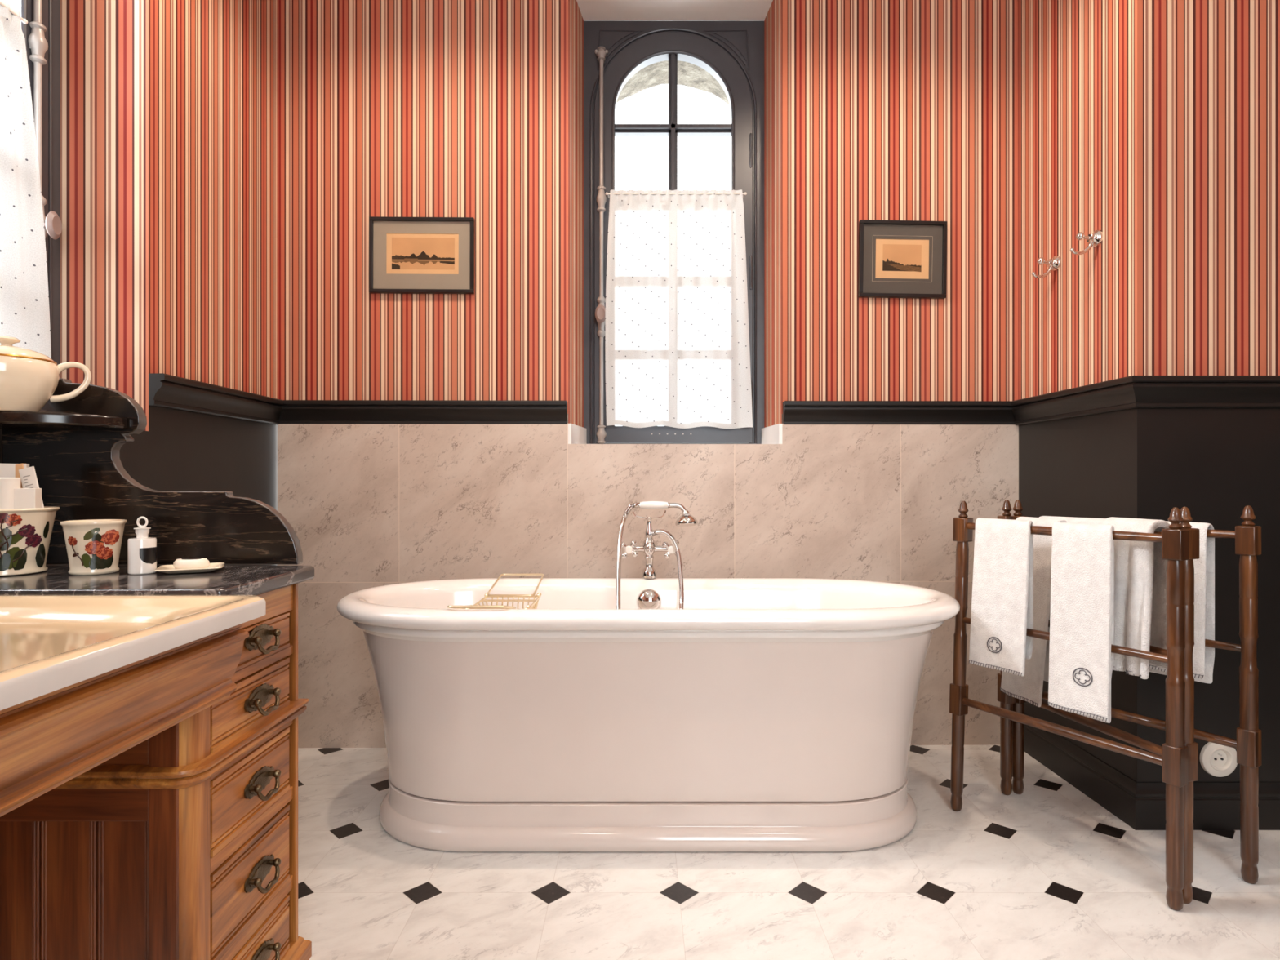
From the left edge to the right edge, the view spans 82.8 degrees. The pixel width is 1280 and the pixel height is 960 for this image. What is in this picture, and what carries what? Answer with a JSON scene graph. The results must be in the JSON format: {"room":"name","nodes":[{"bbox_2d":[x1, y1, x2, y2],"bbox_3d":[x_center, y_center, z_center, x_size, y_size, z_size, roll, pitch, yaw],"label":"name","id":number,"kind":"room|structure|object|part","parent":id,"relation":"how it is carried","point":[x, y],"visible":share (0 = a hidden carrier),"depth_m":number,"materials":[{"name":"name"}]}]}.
{"room":"bathroom","nodes":[
{"label":"bathroom","id":0,"kind":"room"},
{"bbox_2d":[0,0,277,565],"bbox_3d":[-1.482,-0.475,0.515,0.245,2.950,4.430,0,0,0],"label":"wall","id":1,"kind":"structure","parent":0,"point":[169,108],"depth_m":2.13,"materials":[{"name":"paper"}]},
{"bbox_2d":[6,0,62,377],"bbox_3d":[-1.603,-1.015,1.630,0.145,1.752,0.810,0,0,0],"label":"window","id":2,"kind":"structure","parent":1,"relation":"in","point":[42,33],"depth_m":1.95,"materials":[{"name":"grey paint"}]},
{"bbox_2d":[0,1,27,24],"bbox_3d":[-1.572,-1.158,1.583,0.050,0.012,0.515,0,0,0],"label":"curtain rod","id":3,"kind":"object","parent":2,"relation":"attached to","point":[24,20],"visible":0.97,"depth_m":1.80,"materials":[{"name":"white metal"}]},
{"bbox_2d":[0,0,51,358],"bbox_3d":[-1.546,-0.690,1.598,0.046,0.967,0.567,0,0,0],"label":"cafe curtain","id":4,"kind":"object","parent":3,"relation":"hanging from","point":[24,310],"visible":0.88,"depth_m":1.81,"materials":[{"name":"white fabric"}]},
{"bbox_3d":[-1.621,-0.996,1.632,0.067,1.686,0.646,0,0,0],"label":"sash","id":5,"kind":"part","parent":2,"relation":"part of","materials":[{"name":"grey paint"}]},
{"bbox_3d":[-1.583,-0.957,1.908,0.047,1.615,0.048,0,0,41],"label":"bolt rod","id":6,"kind":"part","parent":2,"relation":"part of","materials":[{"name":"grey metal"}]},
{"bbox_3d":[-1.558,-0.669,1.907,0.055,0.074,0.047,0,0,0],"label":"handle","id":7,"kind":"part","parent":2,"relation":"part of","materials":[{"name":"white ceramic"}]},
{"bbox_3d":[-1.635,-1.015,1.630,0.080,1.752,0.810,0,0,0],"label":"frame","id":8,"kind":"part","parent":2,"relation":"part of","materials":[{"name":"grey paint"}]},
{"bbox_2d":[0,377,302,564],"bbox_3d":[-1.040,-0.018,1.467,0.634,0.395,0.190,0,0,0],"label":"marble side splash","id":9,"kind":"object","parent":1,"relation":"attached to","point":[73,446],"visible":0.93,"depth_m":1.54,"materials":[{"name":"black stone"}]},
{"bbox_2d":[0,410,127,428],"bbox_3d":[-1.220,-0.120,1.455,0.275,0.025,0.165,0,0,0],"label":"shelf","id":10,"kind":"object","parent":9,"relation":"attached to","point":[42,419],"depth_m":1.45,"materials":[{"name":"black stone"}]},
{"bbox_2d":[0,336,91,412],"bbox_3d":[-1.235,-0.208,1.432,0.186,0.149,0.166,0,0,0],"label":"teapot","id":11,"kind":"object","parent":10,"relation":"on","point":[29,379],"visible":0.99,"depth_m":1.41,"materials":[{"name":"beige ceramic"}]},
{"bbox_3d":[-1.247,-0.260,1.430,0.148,0.046,0.148,0,0,0],"label":"lid","id":12,"kind":"part","parent":11,"relation":"part of","materials":[{"name":"beige ceramic"}]},
{"bbox_3d":[-1.169,-0.200,1.491,0.069,0.087,0.015,0,0,-38],"label":"handle","id":13,"kind":"part","parent":11,"relation":"part of","materials":[{"name":"beige ceramic"}]},
{"bbox_2d":[277,0,1017,427],"bbox_3d":[0.035,-1.081,2.856,2.791,1.738,0.268,0,0,0],"label":"wall","id":14,"kind":"structure","parent":0,"point":[874,109],"depth_m":2.73,"materials":[{"name":"paper"}]},
{"bbox_2d":[148,373,567,424],"bbox_3d":[-0.817,-0.251,2.373,1.087,0.088,0.726,0,0,0],"label":"trim","id":15,"kind":"structure","parent":14,"relation":"attached to","point":[165,390],"depth_m":2.69,"materials":[{"name":"black paint"}]},
{"bbox_2d":[368,216,474,293],"bbox_3d":[-0.816,-0.840,2.718,0.389,0.283,0.020,0,0,-1],"label":"framed print","id":16,"kind":"object","parent":14,"relation":"attached to","point":[407,255],"visible":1,"depth_m":2.72,"materials":[{"name":"paper"}]},
{"bbox_2d":[277,423,1018,747],"bbox_3d":[0.040,0.394,2.748,2.784,1.212,0.044,0,0,-1],"label":"wainscoting","id":17,"kind":"structure","parent":14,"relation":"attached to","point":[366,505],"depth_m":2.72,"materials":[{"name":"stone"}]},
{"bbox_2d":[568,20,782,444],"bbox_3d":[0.137,-1.003,2.892,0.814,1.776,0.336,0,0,0],"label":"window","id":18,"kind":"structure","parent":14,"relation":"in","point":[731,51],"depth_m":2.98,"materials":[{"name":"grey paint"}]},
{"bbox_3d":[-0.158,-0.669,2.942,0.047,0.074,0.055,0,0,0],"label":"handle","id":19,"kind":"part","parent":18,"relation":"part of","materials":[{"name":"white ceramic"}]},
{"bbox_3d":[-0.159,-0.957,2.968,0.048,1.615,0.047,0,0,-41],"label":"bolt rod","id":20,"kind":"part","parent":18,"relation":"part of","materials":[{"name":"grey metal"}]},
{"bbox_2d":[604,191,746,198],"bbox_3d":[0.146,-1.158,2.957,0.573,0.012,0.050,0,0,0],"label":"curtain rod","id":21,"kind":"object","parent":18,"relation":"attached to","point":[606,193],"visible":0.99,"depth_m":2.94,"materials":[{"name":"white metal"}]},
{"bbox_2d":[604,189,752,428],"bbox_3d":[0.158,-0.690,2.931,0.594,0.967,0.046,0,0,0],"label":"cafe curtain","id":22,"kind":"object","parent":21,"relation":"hanging from","point":[677,353],"visible":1,"depth_m":2.93,"materials":[{"name":"white fabric"}]},
{"bbox_2d":[857,219,946,298],"bbox_3d":[0.991,-0.833,2.741,0.332,0.292,0.020,0,0,-1],"label":"framed print","id":23,"kind":"object","parent":14,"relation":"attached to","point":[898,259],"visible":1,"depth_m":2.74,"materials":[{"name":"paper"}]},
{"bbox_2d":[782,375,1279,425],"bbox_3d":[1.453,-0.251,2.372,1.929,0.088,0.611,0,0,35],"label":"trim","id":24,"kind":"structure","parent":14,"relation":"attached to","point":[1131,392],"depth_m":2.34,"materials":[{"name":"black paint"}]},
{"bbox_2d":[297,744,1279,959],"bbox_3d":[0.370,1.000,0.700,4.060,0.001,4.800,0,0,0],"label":"floor","id":25,"kind":"structure","parent":0,"point":[1046,871],"depth_m":1.78,"materials":[{"name":"stone"}]},
{"bbox_2d":[0,583,311,959],"bbox_3d":[-0.990,0.605,0.793,0.691,0.790,1.466,0,0,0],"label":"washstand","id":26,"kind":"object","parent":25,"relation":"on","point":[148,806],"visible":0.94,"depth_m":1.16,"materials":[{"name":"brown wood"}]},
{"bbox_3d":[-1.057,0.516,1.177,0.556,0.056,0.046,0,0,0],"label":"rail","id":27,"kind":"part","parent":26,"relation":"part of","materials":[{"name":"brown wood"}]},
{"bbox_3d":[-1.057,0.772,1.180,0.556,0.456,0.040,0,0,0],"label":"panel","id":28,"kind":"part","parent":26,"relation":"part of","materials":[{"name":"brown wood"}]},
{"bbox_3d":[-1.057,0.336,1.177,0.556,0.236,0.046,0,0,0],"label":"rail","id":29,"kind":"part","parent":26,"relation":"part of","materials":[{"name":"brown wood"}]},
{"bbox_2d":[0,595,266,710],"bbox_3d":[-0.951,0.238,0.655,0.698,0.103,1.070,0,0,0],"label":"washbasin","id":30,"kind":"object","parent":26,"relation":"in","point":[49,643],"visible":1,"depth_m":1.02,"materials":[{"name":"ceramic"}]},
{"bbox_2d":[0,565,314,595],"bbox_3d":[-1.012,0.194,1.363,0.665,0.027,0.343,0,0,0],"label":"countertop","id":31,"kind":"structure","parent":26,"relation":"on","point":[255,580],"depth_m":1.30,"materials":[{"name":"black stone"}]},
{"bbox_2d":[0,506,59,576],"bbox_3d":[-1.218,0.117,1.400,0.152,0.126,0.152,0,0,22],"label":"flower pot","id":32,"kind":"object","parent":31,"relation":"on","point":[25,534],"visible":0.99,"depth_m":1.37,"materials":[{"name":"beige ceramic"}]},
{"bbox_2d":[0,477,20,509],"bbox_3d":[-1.207,0.039,1.385,0.040,0.088,0.040,0,0,0],"label":"packet","id":33,"kind":"object","parent":32,"relation":"in","point":[7,485],"visible":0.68,"depth_m":1.37,"materials":[{"name":"white paper"}]},
{"bbox_2d":[0,463,29,477],"bbox_3d":[-1.236,0.027,1.425,0.060,0.119,0.012,0,0,-14],"label":"packet","id":34,"kind":"object","parent":32,"relation":"in","point":[6,470],"visible":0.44,"depth_m":1.42,"materials":[{"name":"white paper"}]},
{"bbox_2d":[15,463,23,488],"bbox_3d":[-1.218,0.021,1.429,0.054,0.108,0.012,0,0,-6],"label":"packet","id":35,"kind":"object","parent":32,"relation":"in","point":[19,466],"visible":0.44,"depth_m":1.42,"materials":[{"name":"orange paper"}]},
{"bbox_2d":[13,488,41,508],"bbox_3d":[-1.178,0.045,1.395,0.038,0.058,0.026,0,0,-17],"label":"packet","id":36,"kind":"object","parent":32,"relation":"in","point":[24,498],"visible":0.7,"depth_m":1.39,"materials":[{"name":"white paper"}]},
{"bbox_2d":[18,466,44,507],"bbox_3d":[-1.184,0.024,1.415,0.052,0.102,0.004,0,0,0],"label":"packet","id":37,"kind":"object","parent":32,"relation":"in","point":[28,478],"visible":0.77,"depth_m":1.41,"materials":[{"name":"white paper"}]},
{"bbox_2d":[59,519,127,575],"bbox_3d":[-1.056,0.129,1.405,0.101,0.101,0.101,0,0,22],"label":"flower pot","id":38,"kind":"object","parent":31,"relation":"on","point":[93,546],"visible":1,"depth_m":1.37,"materials":[{"name":"beige ceramic"}]},
{"bbox_2d":[127,515,156,574],"bbox_3d":[-0.959,0.125,1.400,0.047,0.110,0.046,0,0,0],"label":"toiletry bottle","id":39,"kind":"object","parent":31,"relation":"on","point":[141,549],"visible":0.99,"depth_m":1.39,"materials":[{"name":"white ceramic"}]},
{"bbox_2d":[154,562,225,573],"bbox_3d":[-0.881,0.174,1.425,0.112,0.010,0.092,0,0,-26],"label":"soap dish","id":40,"kind":"object","parent":31,"relation":"on","point":[166,569],"visible":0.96,"depth_m":1.40,"materials":[{"name":"beige ceramic"}]},
{"bbox_2d":[173,557,209,568],"bbox_3d":[-0.880,0.164,1.425,0.066,0.022,0.048,0,0,0],"label":"soap bar","id":41,"kind":"object","parent":40,"relation":"on","point":[186,562],"visible":0.86,"depth_m":1.41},
{"bbox_3d":[-0.996,0.471,1.326,0.608,0.034,0.388,0,0,0],"label":"waist moulding","id":42,"kind":"part","parent":26,"relation":"part of","materials":[{"name":"brown wood"}]},
{"bbox_3d":[-0.728,0.589,1.176,0.034,0.742,0.050,0,0,0],"label":"corner post","id":43,"kind":"part","parent":26,"relation":"part of","materials":[{"name":"brown wood"}]},
{"bbox_3d":[-0.716,0.733,1.338,0.013,0.151,0.264,0,0,0],"label":"drawer","id":44,"kind":"part","parent":26,"relation":"part of","materials":[{"name":"brown wood"}]},
{"bbox_3d":[-0.716,0.563,1.338,0.013,0.126,0.264,0,0,0],"label":"drawer","id":45,"kind":"part","parent":26,"relation":"part of","materials":[{"name":"brown wood"}]},
{"bbox_3d":[-0.716,0.407,1.338,0.013,0.096,0.264,0,0,0],"label":"drawer","id":46,"kind":"part","parent":26,"relation":"part of","materials":[{"name":"brown wood"}]},
{"bbox_3d":[-0.724,0.492,1.347,0.023,0.015,0.288,0,0,0],"label":"drawer rail","id":47,"kind":"part","parent":26,"relation":"part of","materials":[{"name":"brown wood"}]},
{"bbox_3d":[-0.724,0.641,1.347,0.023,0.027,0.288,0,0,0],"label":"drawer rail","id":48,"kind":"part","parent":26,"relation":"part of","materials":[{"name":"brown wood"}]},
{"bbox_3d":[-0.724,0.824,1.347,0.023,0.028,0.288,0,0,0],"label":"drawer rail","id":49,"kind":"part","parent":26,"relation":"part of","materials":[{"name":"brown wood"}]},
{"bbox_3d":[-0.707,0.730,1.352,0.004,0.044,0.102,0,0,0],"label":"handle","id":50,"kind":"part","parent":26,"relation":"part of","materials":[{"name":"brown metal"}]},
{"bbox_3d":[-0.707,0.561,1.352,0.004,0.044,0.102,0,0,0],"label":"handle","id":51,"kind":"part","parent":26,"relation":"part of","materials":[{"name":"brown metal"}]},
{"bbox_3d":[-0.707,0.405,1.352,0.004,0.044,0.102,0,0,0],"label":"handle","id":52,"kind":"part","parent":26,"relation":"part of","materials":[{"name":"brown metal"}]},
{"bbox_3d":[-0.707,0.292,1.352,0.004,0.044,0.102,0,0,0],"label":"handle","id":53,"kind":"part","parent":26,"relation":"part of","materials":[{"name":"brown metal"}]},
{"bbox_3d":[-0.716,0.894,1.338,0.013,0.108,0.264,0,0,0],"label":"drawer","id":54,"kind":"part","parent":26,"relation":"part of","materials":[{"name":"brown wood"}]},
{"bbox_3d":[-0.724,0.347,1.347,0.023,0.019,0.288,0,0,0],"label":"drawer rail","id":55,"kind":"part","parent":26,"relation":"part of","materials":[{"name":"brown wood"}]},
{"bbox_3d":[-0.716,0.302,1.338,0.013,0.068,0.264,0,0,0],"label":"drawer","id":56,"kind":"part","parent":26,"relation":"part of","materials":[{"name":"brown wood"}]},
{"bbox_3d":[-0.707,0.892,1.352,0.004,0.044,0.102,0,0,0],"label":"handle","id":57,"kind":"part","parent":26,"relation":"part of","materials":[{"name":"brown metal"}]},
{"bbox_3d":[-0.724,0.238,1.347,0.023,0.057,0.288,0,0,0],"label":"drawer rail","id":58,"kind":"part","parent":26,"relation":"part of","materials":[{"name":"brown wood"}]},
{"bbox_2d":[336,577,959,851],"bbox_3d":[0.024,0.669,2.200,1.840,0.662,0.684,0,0,0],"label":"bathtub","id":59,"kind":"object","parent":25,"relation":"on","point":[755,714],"visible":0.99,"depth_m":1.97,"materials":[{"name":"white ceramic"}]},
{"bbox_2d":[447,573,544,608],"bbox_3d":[-0.407,0.369,2.197,0.193,0.092,0.628,0,0,0],"label":"caddy","id":60,"kind":"object","parent":59,"relation":"on","point":[534,606],"visible":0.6,"depth_m":2.25,"materials":[{"name":"gold metal"}]},
{"bbox_3d":[-0.425,0.344,1.963,0.156,0.036,0.160,0,0,0],"label":"arm","id":61,"kind":"part","parent":60,"relation":"part of","materials":[{"name":"gold metal"}]},
{"bbox_2d":[472,595,540,608],"bbox_3d":[-0.399,0.388,2.155,0.173,0.053,0.276,0,0,0],"label":"basket","id":62,"kind":"object","parent":60,"relation":"on","point":[534,606],"depth_m":2.21,"materials":[{"name":"gold metal"}]},
{"bbox_3d":[-0.405,0.343,2.386,0.152,0.040,0.249,0,0,0],"label":"arm","id":63,"kind":"part","parent":60,"relation":"part of","materials":[{"name":"gold metal"}]},
{"bbox_2d":[621,510,680,578],"bbox_3d":[0.035,0.220,2.491,0.210,0.232,0.079,0,0,0],"label":"mixer tap","id":64,"kind":"object","parent":59,"relation":"on","point":[649,547],"visible":0.84,"depth_m":2.49,"materials":[{"name":"silver metal"}]},
{"bbox_3d":[-0.038,0.236,2.480,0.064,0.064,0.040,0,0,0],"label":"handle","id":65,"kind":"part","parent":64,"relation":"part of","materials":[{"name":"silver metal"}]},
{"bbox_3d":[0.032,0.294,2.505,0.052,0.084,0.052,0,0,0],"label":"stem","id":66,"kind":"part","parent":64,"relation":"part of","materials":[{"name":"silver metal"}]},
{"bbox_2d":[615,501,697,608],"bbox_3d":[0.060,0.292,2.386,0.278,0.438,0.299,0,0,0],"label":"shower","id":67,"kind":"object","parent":64,"relation":"on","point":[686,519],"visible":0.83,"depth_m":2.46,"materials":[{"name":"silver metal"}]},
{"bbox_3d":[0.108,0.236,2.480,0.064,0.064,0.040,0,0,0],"label":"handle","id":68,"kind":"part","parent":64,"relation":"part of","materials":[{"name":"silver metal"}]},
{"bbox_2d":[949,499,1261,911],"bbox_3d":[1.237,0.531,2.001,0.325,0.937,0.656,0,0,-30],"label":"towel rack","id":69,"kind":"object","parent":25,"relation":"on","point":[1178,757],"visible":0.8,"depth_m":1.79,"materials":[{"name":"brown wood"}]},
{"bbox_3d":[0.971,0.557,2.199,0.055,0.886,0.048,0,0,-30],"label":"post","id":70,"kind":"part","parent":69,"relation":"part of","materials":[{"name":"brown wood"}]},
{"bbox_2d":[968,517,1033,676],"bbox_3d":[1.033,0.325,2.076,0.080,0.425,0.188,0,0,-28],"label":"towel","id":71,"kind":"object","parent":69,"relation":"hanging from","point":[1002,597],"visible":1,"depth_m":2.05,"materials":[{"name":"white fabric"}]},
{"bbox_3d":[1.168,0.557,2.312,0.041,0.886,0.041,0,0,-12],"label":"post","id":72,"kind":"part","parent":69,"relation":"part of","materials":[{"name":"brown wood"}]},
{"bbox_3d":[1.206,0.557,2.318,0.041,0.886,0.041,0,0,-31],"label":"post","id":73,"kind":"part","parent":69,"relation":"part of","materials":[{"name":"brown wood"}]},
{"bbox_2d":[1000,516,1066,706],"bbox_3d":[1.175,0.384,2.172,0.102,0.541,0.182,0,0,-13],"label":"towel","id":74,"kind":"object","parent":69,"relation":"hanging from","point":[1028,687],"visible":0.41,"depth_m":2.12,"materials":[{"name":"white fabric"}]},
{"bbox_3d":[1.107,0.665,1.948,0.301,0.026,0.515,0,0,0],"label":"rail","id":75,"kind":"part","parent":69,"relation":"part of","materials":[{"name":"brown wood"}]},
{"bbox_3d":[1.114,0.138,1.948,0.288,0.024,0.514,0,0,0],"label":"rail","id":76,"kind":"part","parent":69,"relation":"part of","materials":[{"name":"brown wood"}]},
{"bbox_3d":[1.111,0.422,1.948,0.293,0.022,0.513,0,0,0],"label":"rail","id":77,"kind":"part","parent":69,"relation":"part of","materials":[{"name":"brown wood"}]},
{"bbox_2d":[1048,522,1114,723],"bbox_3d":[1.138,0.364,1.879,0.081,0.501,0.171,0,0,-29],"label":"towel","id":78,"kind":"object","parent":69,"relation":"hanging from","point":[1081,657],"visible":1,"depth_m":1.85,"materials":[{"name":"white fabric"}]},
{"bbox_3d":[1.229,0.665,2.017,0.026,0.026,0.603,0,0,-12],"label":"rail","id":79,"kind":"part","parent":69,"relation":"part of","materials":[{"name":"brown wood"}]},
{"bbox_3d":[1.229,0.422,2.017,0.022,0.022,0.603,0,0,-12],"label":"rail","id":80,"kind":"part","parent":69,"relation":"part of","materials":[{"name":"brown wood"}]},
{"bbox_2d":[1039,515,1214,684],"bbox_3d":[1.351,0.320,2.060,0.077,0.418,0.448,0,0,-31],"label":"towel","id":81,"kind":"object","parent":69,"relation":"hanging from","point":[1203,657],"visible":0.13,"depth_m":1.88,"materials":[{"name":"white fabric"}]},
{"bbox_2d":[1101,516,1169,679],"bbox_3d":[1.258,0.293,1.853,0.104,0.390,0.158,0,0,-11],"label":"towel","id":82,"kind":"object","parent":69,"relation":"hanging from","point":[1140,568],"visible":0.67,"depth_m":1.81,"materials":[{"name":"white fabric"}]},
{"bbox_3d":[1.360,0.665,2.062,0.026,0.026,0.598,0,0,-31],"label":"rail","id":83,"kind":"part","parent":69,"relation":"part of","materials":[{"name":"brown wood"}]},
{"bbox_3d":[1.250,0.557,1.695,0.041,0.886,0.041,0,0,-30],"label":"post","id":84,"kind":"part","parent":69,"relation":"part of","materials":[{"name":"brown wood"}]},
{"bbox_3d":[1.292,0.557,1.722,0.041,0.886,0.041,0,0,-12],"label":"post","id":85,"kind":"part","parent":69,"relation":"part of","materials":[{"name":"brown wood"}]},
{"bbox_3d":[1.359,0.138,2.062,0.024,0.024,0.597,0,0,-31],"label":"rail","id":86,"kind":"part","parent":69,"relation":"part of","materials":[{"name":"brown wood"}]},
{"bbox_3d":[1.360,0.422,2.062,0.022,0.022,0.597,0,0,-31],"label":"rail","id":87,"kind":"part","parent":69,"relation":"part of","materials":[{"name":"brown wood"}]},
{"bbox_3d":[1.513,0.557,1.806,0.042,0.886,0.041,0,0,-31],"label":"post","id":88,"kind":"part","parent":69,"relation":"part of","materials":[{"name":"brown wood"}]},
{"bbox_2d":[1023,714,1279,830],"bbox_3d":[1.907,0.935,2.408,0.986,0.130,0.670,0,0,0],"label":"baseboard","id":89,"kind":"structure","parent":25,"relation":"on","point":[1141,806],"depth_m":2.09,"materials":[{"name":"black paint"}]},
{"bbox_2d":[1017,0,1137,782],"bbox_3d":[1.431,-0.475,2.425,0.001,2.950,0.670,0,0,0],"label":"wall","id":90,"kind":"structure","parent":0,"point":[1077,60],"depth_m":2.37,"materials":[{"name":"paper"}]},
{"bbox_2d":[1031,255,1061,278],"bbox_3d":[1.388,-0.731,2.493,0.086,0.077,0.052,0,0,0],"label":"robe hook","id":91,"kind":"object","parent":90,"relation":"attached to","point":[1054,264],"visible":1,"depth_m":2.49,"materials":[{"name":"silver metal"}]},
{"bbox_3d":[1.382,-0.716,2.493,0.075,0.046,0.014,0,0,0],"label":"arm","id":92,"kind":"part","parent":91,"relation":"part of","materials":[{"name":"silver metal"}]},
{"bbox_3d":[1.386,-0.750,2.493,0.045,0.026,0.025,0,0,0],"label":"knob","id":93,"kind":"part","parent":91,"relation":"part of","materials":[{"name":"silver metal"}]},
{"bbox_2d":[1070,229,1102,254],"bbox_3d":[1.388,-0.743,2.270,0.086,0.077,0.052,0,0,0],"label":"robe hook","id":94,"kind":"object","parent":90,"relation":"attached to","point":[1095,239],"visible":1,"depth_m":2.26,"materials":[{"name":"silver metal"}]},
{"bbox_3d":[1.382,-0.727,2.270,0.075,0.046,0.014,0,0,0],"label":"arm","id":95,"kind":"part","parent":94,"relation":"part of","materials":[{"name":"silver metal"}]},
{"bbox_3d":[1.386,-0.761,2.270,0.045,0.026,0.025,0,0,0],"label":"knob","id":96,"kind":"part","parent":94,"relation":"part of","materials":[{"name":"silver metal"}]},
{"bbox_2d":[1137,0,1279,782],"bbox_3d":[1.916,-0.475,2.090,0.969,2.950,0.001,0,0,0],"label":"wall","id":97,"kind":"structure","parent":0,"point":[1208,71],"depth_m":2.09,"materials":[{"name":"paper"}]},
{"bbox_2d":[1199,742,1237,777],"bbox_3d":[1.663,0.800,2.083,0.105,0.105,0.014,0,0,0],"label":"wall socket","id":98,"kind":"object","parent":97,"relation":"attached to","point":[1217,760],"visible":0.93,"depth_m":2.08,"materials":[{"name":"white plastic"}]},
{"label":"outside","id":99,"kind":"structure","parent":0,"visible":0},
{"bbox_2d":[567,60,782,423],"bbox_3d":[0.154,-1.077,3.295,2.200,2.955,0.330,0,0,0],"label":"wall","id":100,"kind":"structure","parent":99,"point":[689,74],"depth_m":3.38,"materials":[{"name":"stone"}]}
]}

